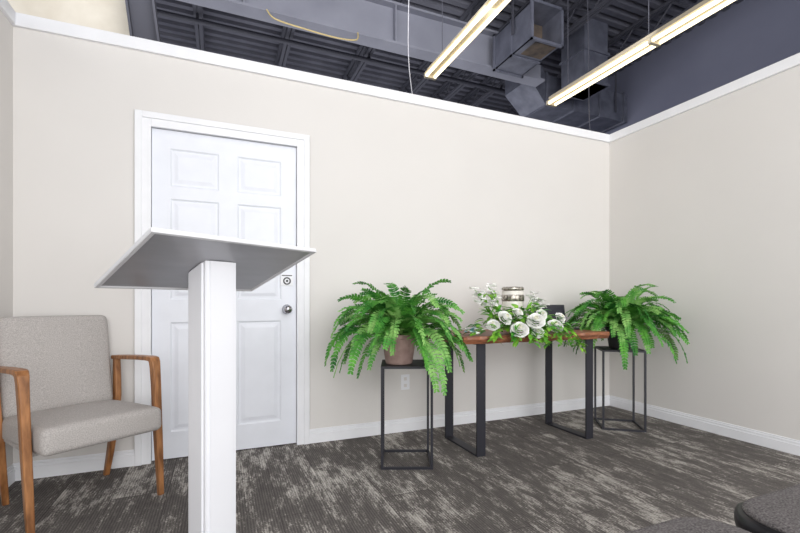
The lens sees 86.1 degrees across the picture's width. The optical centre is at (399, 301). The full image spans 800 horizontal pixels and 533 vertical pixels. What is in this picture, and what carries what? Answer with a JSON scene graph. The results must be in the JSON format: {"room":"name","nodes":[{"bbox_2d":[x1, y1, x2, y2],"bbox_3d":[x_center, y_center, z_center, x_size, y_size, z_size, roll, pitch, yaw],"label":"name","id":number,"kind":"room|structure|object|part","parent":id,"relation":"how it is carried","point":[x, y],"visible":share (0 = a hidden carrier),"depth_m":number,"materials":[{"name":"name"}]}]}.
{"room":"funeral home chapel","nodes":[
{"label":"funeral home chapel","id":0,"kind":"room"},
{"bbox_2d":[0,10,12,467],"bbox_3d":[-1.478,-0.265,0.666,0.120,2.480,3.570,0,0,-23],"label":"wall","id":1,"kind":"structure","parent":0,"point":[6,28],"depth_m":2.26,"materials":[{"name":"paint"}]},
{"bbox_2d":[0,0,14,23],"bbox_3d":[-1.475,-1.541,0.657,0.158,0.072,3.552,0,0,-23],"label":"trim","id":2,"kind":"structure","parent":1,"relation":"on","point":[6,8],"depth_m":2.25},
{"bbox_2d":[7,464,14,486],"bbox_3d":[-1.412,0.927,0.685,0.016,0.096,3.554,0,0,-23],"label":"baseboard","id":3,"kind":"structure","parent":1,"relation":"attached to","point":[10,470],"depth_m":2.28,"materials":[{"name":"white wood"}]},
{"bbox_2d":[7,0,129,35],"bbox_3d":[-3.348,-1.300,2.664,2.880,4.550,0.100,0,0,-23],"label":"wall","id":4,"kind":"structure","parent":0,"point":[107,15],"depth_m":3.06,"materials":[{"name":"beige paint"}]},
{"bbox_2d":[13,26,608,462],"bbox_3d":[-0.089,-0.265,3.248,4.676,2.480,0.120,0,0,-23],"label":"wall","id":5,"kind":"structure","parent":0,"point":[415,197],"depth_m":3.07,"materials":[{"name":"paint"}]},
{"bbox_2d":[13,449,133,480],"bbox_3d":[-1.844,0.927,2.439,0.573,0.096,0.016,0,0,-23],"label":"baseboard","id":6,"kind":"structure","parent":5,"relation":"attached to","point":[91,462],"depth_m":2.43,"materials":[{"name":"white wood"}]},
{"bbox_2d":[134,109,309,465],"bbox_3d":[-1.124,-0.085,2.802,1.036,2.120,0.142,0,0,-23],"label":"trim","id":7,"kind":"structure","parent":5,"relation":"attached to","point":[144,121],"depth_m":2.68,"materials":[{"name":"white wood"}]},
{"bbox_2d":[152,128,295,460],"bbox_3d":[-1.108,-0.046,2.762,0.866,2.027,0.115,0,0,-23],"label":"door","id":8,"kind":"structure","parent":5,"relation":"in","point":[202,184],"depth_m":2.81,"materials":[{"name":"white metal"}]},
{"bbox_3d":[-0.758,0.050,2.884,0.066,0.066,0.070,0,0,-23],"label":"knob","id":9,"kind":"part","parent":8,"relation":"part of","materials":[{"name":"silver metal"}]},
{"bbox_2d":[12,12,609,142],"bbox_3d":[-0.089,-1.541,3.248,4.716,0.072,0.158,0,0,-23],"label":"trim","id":10,"kind":"structure","parent":5,"relation":"attached to","point":[25,21],"depth_m":2.85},
{"bbox_2d":[401,374,409,389],"bbox_3d":[0.040,0.605,3.232,0.070,0.114,0.008,0,0,-23],"label":"wall outlet","id":11,"kind":"object","parent":5,"relation":"attached to","point":[405,379],"visible":1,"depth_m":3.23,"materials":[{"name":"paint"}]},
{"bbox_2d":[310,395,609,443],"bbox_3d":[0.677,0.927,3.494,2.832,0.096,0.016,0,0,-23],"label":"baseboard","id":12,"kind":"structure","parent":5,"relation":"attached to","point":[317,435],"depth_m":3.32,"materials":[{"name":"white wood"}]},
{"bbox_2d":[0,406,799,532],"bbox_3d":[0.225,1.025,3.346,11.000,0.100,12.000,0,0,-23],"label":"floor","id":13,"kind":"structure","parent":0,"point":[533,476],"depth_m":2.26,"materials":[{"name":"carpet"}]},
{"bbox_2d":[0,315,163,532],"bbox_3d":[-1.587,0.524,2.110,0.681,0.904,0.582,0,0,34],"label":"armchair","id":14,"kind":"object","parent":13,"relation":"on","point":[57,395],"visible":1,"depth_m":2.11,"materials":[{"name":"grey fabric"}]},
{"bbox_3d":[-1.895,0.647,2.029,0.072,0.658,0.075,0,0,34],"label":"leg","id":15,"kind":"part","parent":14,"relation":"part of","materials":[{"name":"brown wood"}]},
{"bbox_3d":[-1.721,0.629,1.879,0.544,0.694,0.050,0,0,34],"label":"armrest","id":16,"kind":"part","parent":14,"relation":"part of","materials":[{"name":"brown wood"}]},
{"bbox_3d":[-1.581,0.642,2.106,0.380,0.025,0.470,0,0,34],"label":"seat frame","id":17,"kind":"part","parent":14,"relation":"part of","materials":[{"name":"wood"}]},
{"bbox_3d":[-1.798,0.322,2.252,0.103,0.500,0.480,-12,-7,33],"label":"backrest","id":18,"kind":"part","parent":14,"relation":"part of","materials":[{"name":"grey fabric"}]},
{"bbox_3d":[-1.534,0.578,2.074,0.550,0.137,0.482,-4,-2,34],"label":"seat","id":19,"kind":"part","parent":14,"relation":"part of","materials":[{"name":"grey fabric"}]},
{"bbox_3d":[-1.627,0.647,2.426,0.072,0.658,0.075,0,0,34],"label":"leg","id":20,"kind":"part","parent":14,"relation":"part of","materials":[{"name":"brown wood"}]},
{"bbox_3d":[-1.423,0.629,2.320,0.544,0.694,0.050,0,0,34],"label":"armrest","id":21,"kind":"part","parent":14,"relation":"part of","materials":[{"name":"brown wood"}]},
{"bbox_2d":[94,227,315,532],"bbox_3d":[-0.714,0.378,1.637,0.455,1.194,0.635,0,0,37],"label":"lectern","id":22,"kind":"object","parent":13,"relation":"on","point":[212,268],"visible":1,"depth_m":1.57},
{"bbox_3d":[-0.714,-0.131,1.636,0.444,0.003,0.603,-23,-14,35],"label":"underside panel","id":23,"kind":"part","parent":22,"relation":"part of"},
{"bbox_3d":[-0.716,0.412,1.633,0.122,1.125,0.122,0,0,37],"label":"post","id":24,"kind":"part","parent":22,"relation":"part of","materials":[{"name":"white metal"}]},
{"bbox_2d":[381,359,432,469],"bbox_3d":[0.039,0.675,2.640,0.304,0.600,0.304,0,0,-1],"label":"plant stand","id":25,"kind":"object","parent":13,"relation":"on","point":[416,363],"visible":0.78,"depth_m":2.50,"materials":[{"name":"black metal"}]},
{"bbox_3d":[-0.105,0.675,2.493,0.014,0.600,0.014,0,0,-1],"label":"leg","id":26,"kind":"part","parent":25,"relation":"part of","materials":[{"name":"black metal"}]},
{"bbox_3d":[-0.108,0.675,2.783,0.014,0.600,0.014,0,0,-1],"label":"leg","id":27,"kind":"part","parent":25,"relation":"part of","materials":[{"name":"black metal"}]},
{"bbox_2d":[324,278,472,395],"bbox_3d":[-0.008,0.179,2.625,0.924,0.641,0.963,0,0,-23],"label":"potted fern","id":28,"kind":"object","parent":25,"relation":"on","point":[396,323],"visible":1,"depth_m":2.46,"materials":[{"name":"plant"}]},
{"bbox_2d":[383,334,415,364],"bbox_3d":[-0.007,0.285,2.631,0.227,0.180,0.227,0,0,-23],"label":"pot","id":29,"kind":"object","parent":28,"relation":"attached to","point":[404,350],"depth_m":2.55,"materials":[{"name":"brown ceramic"}]},
{"bbox_2d":[383,360,425,365],"bbox_3d":[0.039,0.381,2.640,0.276,0.008,0.276,0,0,-1],"label":"shelf","id":30,"kind":"object","parent":25,"relation":"attached to","point":[415,362],"depth_m":2.58,"materials":[{"name":"black metal"}]},
{"bbox_3d":[0.039,0.382,2.640,0.304,0.014,0.304,0,0,-1],"label":"frame","id":31,"kind":"part","parent":25,"relation":"part of","materials":[{"name":"black metal"}]},
{"bbox_3d":[0.039,0.968,2.640,0.304,0.014,0.304,0,0,-1],"label":"frame","id":32,"kind":"part","parent":25,"relation":"part of","materials":[{"name":"black metal"}]},
{"bbox_3d":[0.182,0.675,2.787,0.014,0.600,0.014,0,0,-1],"label":"leg","id":33,"kind":"part","parent":25,"relation":"part of","materials":[{"name":"black metal"}]},
{"bbox_3d":[0.185,0.675,2.497,0.014,0.600,0.014,0,0,-1],"label":"leg","id":34,"kind":"part","parent":25,"relation":"part of","materials":[{"name":"black metal"}]},
{"bbox_2d":[426,329,609,456],"bbox_3d":[0.828,0.593,3.058,1.200,0.765,0.578,0,0,-23],"label":"console table","id":35,"kind":"object","parent":13,"relation":"on","point":[480,341],"visible":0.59,"depth_m":3.04,"materials":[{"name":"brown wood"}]},
{"bbox_2d":[501,287,523,331],"bbox_3d":[0.812,0.050,3.083,0.160,0.320,0.160,0,0,-23],"label":"urn","id":36,"kind":"object","parent":35,"relation":"on","point":[510,295],"visible":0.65,"depth_m":3.02,"materials":[{"name":"silver metal"}]},
{"bbox_3d":[0.812,-0.096,3.083,0.156,0.028,0.156,0,0,-23],"label":"lid","id":37,"kind":"part","parent":36,"relation":"part of","materials":[{"name":"silver metal"}]},
{"bbox_2d":[462,283,587,352],"bbox_3d":[0.796,0.106,2.784,0.862,0.462,0.414,0,0,-23],"label":"flower arrangement","id":38,"kind":"object","parent":35,"relation":"on","point":[539,323],"visible":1,"depth_m":2.74,"materials":[{"name":"white plant"}]},
{"bbox_3d":[0.534,0.038,2.775,0.225,0.275,0.105,0,0,-36],"label":"flower stem","id":39,"kind":"part","parent":38,"relation":"part of","materials":[{"name":"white plant"}]},
{"bbox_3d":[0.564,0.080,2.753,0.205,0.192,0.108,0,0,-9],"label":"flower stem","id":40,"kind":"part","parent":38,"relation":"part of","materials":[{"name":"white plant"}]},
{"bbox_3d":[0.579,0.056,2.784,0.189,0.240,0.111,0,0,15],"label":"flower stem","id":41,"kind":"part","parent":38,"relation":"part of","materials":[{"name":"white plant"}]},
{"bbox_3d":[0.609,0.025,2.799,0.110,0.301,0.128,0,0,35],"label":"flower stem","id":42,"kind":"part","parent":38,"relation":"part of","materials":[{"name":"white plant"}]},
{"bbox_3d":[0.624,0.076,2.791,0.145,0.198,0.117,0,0,-23],"label":"flower stem","id":43,"kind":"part","parent":38,"relation":"part of","materials":[{"name":"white plant"}]},
{"bbox_3d":[0.636,0.046,2.822,0.145,0.259,0.096,0,0,39],"label":"flower stem","id":44,"kind":"part","parent":38,"relation":"part of","materials":[{"name":"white plant"}]},
{"bbox_3d":[0.905,0.049,2.932,0.106,0.253,0.197,0,0,37],"label":"flower stem","id":45,"kind":"part","parent":38,"relation":"part of","materials":[{"name":"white plant"}]},
{"bbox_3d":[0.925,0.071,2.933,0.219,0.209,0.103,0,0,-41],"label":"flower stem","id":46,"kind":"part","parent":38,"relation":"part of","materials":[{"name":"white plant"}]},
{"bbox_3d":[0.961,0.087,2.963,0.103,0.178,0.265,0,0,37],"label":"flower stem","id":47,"kind":"part","parent":38,"relation":"part of","materials":[{"name":"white plant"}]},
{"bbox_2d":[532,305,579,329],"bbox_3d":[1.209,0.116,3.328,0.280,0.187,0.227,0,0,-11],"label":"picture frame","id":48,"kind":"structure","parent":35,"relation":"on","point":[555,309],"depth_m":3.43,"materials":[{"name":"black plastic"}]},
{"bbox_3d":[1.192,0.111,3.418,0.280,0.180,0.008,0,-12,-11],"label":"display lid","id":49,"kind":"part","parent":48,"relation":"part of","materials":[{"name":"black plastic"}]},
{"bbox_2d":[594,346,646,432],"bbox_3d":[1.729,0.670,3.380,0.304,0.610,0.304,0,0,13],"label":"plant stand","id":50,"kind":"object","parent":13,"relation":"on","point":[603,349],"visible":0.86,"depth_m":3.27,"materials":[{"name":"black metal"}]},
{"bbox_3d":[1.621,0.670,3.554,0.014,0.610,0.014,0,0,13],"label":"leg","id":51,"kind":"part","parent":50,"relation":"part of","materials":[{"name":"black metal"}]},
{"bbox_3d":[1.554,0.670,3.272,0.014,0.610,0.014,0,0,13],"label":"leg","id":52,"kind":"part","parent":50,"relation":"part of","materials":[{"name":"black metal"}]},
{"bbox_3d":[1.729,0.372,3.380,0.304,0.014,0.304,0,0,13],"label":"frame","id":53,"kind":"part","parent":50,"relation":"part of","materials":[{"name":"black metal"}]},
{"bbox_3d":[1.729,0.968,3.380,0.304,0.014,0.304,0,0,13],"label":"frame","id":54,"kind":"part","parent":50,"relation":"part of","materials":[{"name":"black metal"}]},
{"bbox_2d":[597,346,642,350],"bbox_3d":[1.729,0.371,3.380,0.276,0.008,0.276,0,0,13],"label":"shelf","id":55,"kind":"object","parent":50,"relation":"attached to","point":[602,348],"depth_m":3.31,"materials":[{"name":"black metal"}]},
{"bbox_2d":[552,283,689,369],"bbox_3d":[1.734,0.166,3.361,0.931,0.604,0.950,0,0,-23],"label":"potted fern","id":56,"kind":"object","parent":50,"relation":"on","point":[619,316],"visible":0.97,"depth_m":3.19,"materials":[{"name":"plant"}]},
{"bbox_2d":[605,327,633,348],"bbox_3d":[1.734,0.280,3.382,0.206,0.170,0.206,0,0,-23],"label":"pot","id":57,"kind":"object","parent":56,"relation":"attached to","point":[613,343],"depth_m":3.33,"materials":[{"name":"black ceramic"}]},
{"bbox_3d":[1.903,0.670,3.488,0.014,0.610,0.014,0,0,13],"label":"leg","id":58,"kind":"part","parent":50,"relation":"part of","materials":[{"name":"black metal"}]},
{"bbox_3d":[1.837,0.670,3.205,0.014,0.610,0.014,0,0,13],"label":"leg","id":59,"kind":"part","parent":50,"relation":"part of","materials":[{"name":"black metal"}]},
{"bbox_2d":[626,517,750,532],"bbox_3d":[0.634,0.540,0.752,0.464,0.872,0.507,0,0,-23],"label":"chair","id":60,"kind":"object","parent":13,"relation":"on","point":[683,524],"visible":1,"depth_m":0.96,"materials":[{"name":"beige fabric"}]},
{"bbox_2d":[734,484,799,532],"bbox_3d":[1.111,0.540,0.945,0.464,0.872,0.507,0,0,-23],"label":"chair","id":61,"kind":"object","parent":13,"relation":"on","point":[778,511],"visible":0.98,"depth_m":1.04,"materials":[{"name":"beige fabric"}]},
{"bbox_2d":[155,0,743,114],"bbox_3d":[-0.527,-3.660,3.589,9.800,0.070,10.028,0,0,-23],"label":"ceiling","id":62,"kind":"structure","parent":0,"point":[619,15],"depth_m":5.95,"materials":[{"name":"metal"}]},
{"bbox_2d":[125,0,160,41],"bbox_3d":[-1.889,-2.466,3.047,0.471,2.404,0.180,0,0,-23],"label":"steel column","id":63,"kind":"structure","parent":62,"relation":"attached to","point":[142,17],"depth_m":3.05,"materials":[{"name":"metal"}]},
{"bbox_2d":[192,4,204,50],"bbox_3d":[-1.858,-3.485,3.790,0.090,0.270,8.427,0,0,-23],"label":"joist","id":64,"kind":"object","parent":62,"relation":"attached to","point":[199,29],"visible":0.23,"depth_m":5.32,"materials":[{"name":"paint"}]},
{"bbox_2d":[157,9,504,93],"bbox_3d":[-0.833,-3.295,5.614,8.800,0.120,0.060,0,0,-23],"label":"conduit pipe","id":65,"kind":"object","parent":64,"relation":"attached to","point":[168,14],"visible":0.81,"depth_m":5.46,"materials":[{"name":"metal"}]},
{"bbox_2d":[275,26,294,67],"bbox_3d":[-0.889,-3.485,4.196,0.090,0.270,8.427,0,0,-23],"label":"joist","id":66,"kind":"object","parent":62,"relation":"attached to","point":[281,62],"visible":0.17,"depth_m":5.77,"materials":[{"name":"paint"}]},
{"bbox_2d":[342,0,405,81],"bbox_3d":[0.079,-3.485,4.601,0.090,0.270,8.427,0,0,-23],"label":"joist","id":67,"kind":"object","parent":62,"relation":"attached to","point":[361,50],"visible":0.16,"depth_m":6.20,"materials":[{"name":"paint"}]},
{"bbox_2d":[408,0,412,93],"bbox_3d":[0.087,-2.600,3.446,0.028,2.051,0.117,0,0,-23],"label":"cable","id":68,"kind":"object","parent":62,"relation":"hanging from","point":[408,0],"visible":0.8,"depth_m":3.47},
{"bbox_2d":[398,0,484,93],"bbox_3d":[1.002,-3.485,4.987,0.090,0.270,8.427,0,0,-23],"label":"joist","id":69,"kind":"object","parent":62,"relation":"attached to","point":[475,5],"visible":0.19,"depth_m":6.50,"materials":[{"name":"paint"}]},
{"bbox_2d":[177,0,544,86],"bbox_3d":[-1.788,-3.118,4.141,7.900,0.465,0.180,0,0,-23],"label":"girder","id":70,"kind":"object","parent":69,"relation":"attached to","point":[380,24],"visible":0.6,"depth_m":4.79,"materials":[{"name":"metal"}]},
{"bbox_2d":[266,9,358,40],"bbox_3d":[-0.870,-2.812,4.382,0.954,0.173,0.096,0,0,-23],"label":"electrical cable","id":71,"kind":"object","parent":70,"relation":"attached to","point":[266,9],"visible":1,"depth_m":4.34,"materials":[{"name":"beige plastic"}]},
{"bbox_2d":[424,0,510,79],"bbox_3d":[0.746,-2.876,2.957,0.124,1.518,2.410,0,0,-23],"label":"light fixture","id":72,"kind":"object","parent":62,"relation":"hanging from","point":[490,9],"visible":1,"depth_m":3.46,"materials":[{"name":"paint"}]},
{"bbox_2d":[430,0,561,100],"bbox_3d":[1.555,-3.485,5.219,0.090,0.270,8.427,0,0,-23],"label":"joist","id":73,"kind":"object","parent":62,"relation":"attached to","point":[472,75],"visible":0.15,"depth_m":6.72,"materials":[{"name":"paint"}]},
{"bbox_2d":[493,0,563,77],"bbox_3d":[1.467,-3.215,4.964,0.460,0.820,0.705,0,0,-23],"label":"air duct","id":74,"kind":"object","parent":62,"relation":"hanging from","point":[530,36],"visible":1,"depth_m":4.84,"materials":[{"name":"metal"}]},
{"bbox_2d":[457,0,614,106],"bbox_3d":[2.062,-3.485,5.431,0.090,0.270,8.427,0,0,-23],"label":"joist","id":75,"kind":"object","parent":62,"relation":"attached to","point":[602,5],"visible":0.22,"depth_m":5.30,"materials":[{"name":"paint"}]},
{"bbox_2d":[505,65,626,132],"bbox_3d":[2.534,-3.188,6.441,1.950,0.875,0.625,0,0,-23],"label":"duct","id":76,"kind":"object","parent":62,"relation":"hanging from","point":[608,109],"visible":0.56,"depth_m":6.33,"materials":[{"name":"metal"}]},
{"bbox_2d":[559,19,609,100],"bbox_3d":[2.444,-3.220,5.685,0.440,0.830,0.440,0,0,-23],"label":"duct","id":77,"kind":"object","parent":62,"relation":"hanging from","point":[574,54],"visible":0.76,"depth_m":5.54,"materials":[{"name":"grey metal"}]},
{"bbox_2d":[587,0,589,129],"bbox_3d":[1.982,-2.475,4.461,0.022,2.301,0.110,0,0,-17],"label":"hanging wire","id":78,"kind":"object","parent":62,"relation":"hanging from","point":[587,0],"visible":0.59,"depth_m":4.49,"materials":[{"name":"paint"}]},
{"bbox_2d":[503,0,702,115],"bbox_3d":[2.985,-3.485,5.818,0.090,0.270,8.427,0,0,-23],"label":"joist","id":79,"kind":"object","parent":62,"relation":"attached to","point":[666,6],"visible":0.2,"depth_m":5.47,"materials":[{"name":"paint"}]},
{"bbox_2d":[546,0,735,106],"bbox_3d":[2.092,-2.876,3.521,0.124,1.518,2.410,0,0,-23],"label":"light fixture","id":80,"kind":"object","parent":62,"relation":"hanging from","point":[702,10],"visible":1,"depth_m":3.59,"materials":[{"name":"paint"}]},
{"bbox_2d":[604,0,799,134],"bbox_3d":[4.338,-1.425,4.852,0.150,4.800,11.600,0,0,-23],"label":"wall","id":81,"kind":"structure","parent":0,"point":[751,36],"depth_m":5.47,"materials":[{"name":"paint"}]},
{"bbox_2d":[609,65,799,439],"bbox_3d":[2.918,-0.265,1.964,0.120,2.480,4.570,0,0,-23],"label":"wall","id":82,"kind":"structure","parent":0,"point":[704,200],"depth_m":3.17,"materials":[{"name":"paint"}]},
{"bbox_2d":[610,395,799,455],"bbox_3d":[2.858,0.927,1.931,0.016,0.096,4.554,0,0,-23],"label":"baseboard","id":83,"kind":"structure","parent":82,"relation":"attached to","point":[776,442],"depth_m":3.16,"materials":[{"name":"white wood"}]},
{"bbox_2d":[610,53,799,141],"bbox_3d":[2.922,-1.541,1.956,0.158,0.072,4.552,0,0,-23],"label":"trim","id":84,"kind":"structure","parent":82,"relation":"on","point":[788,63],"depth_m":3.17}
]}

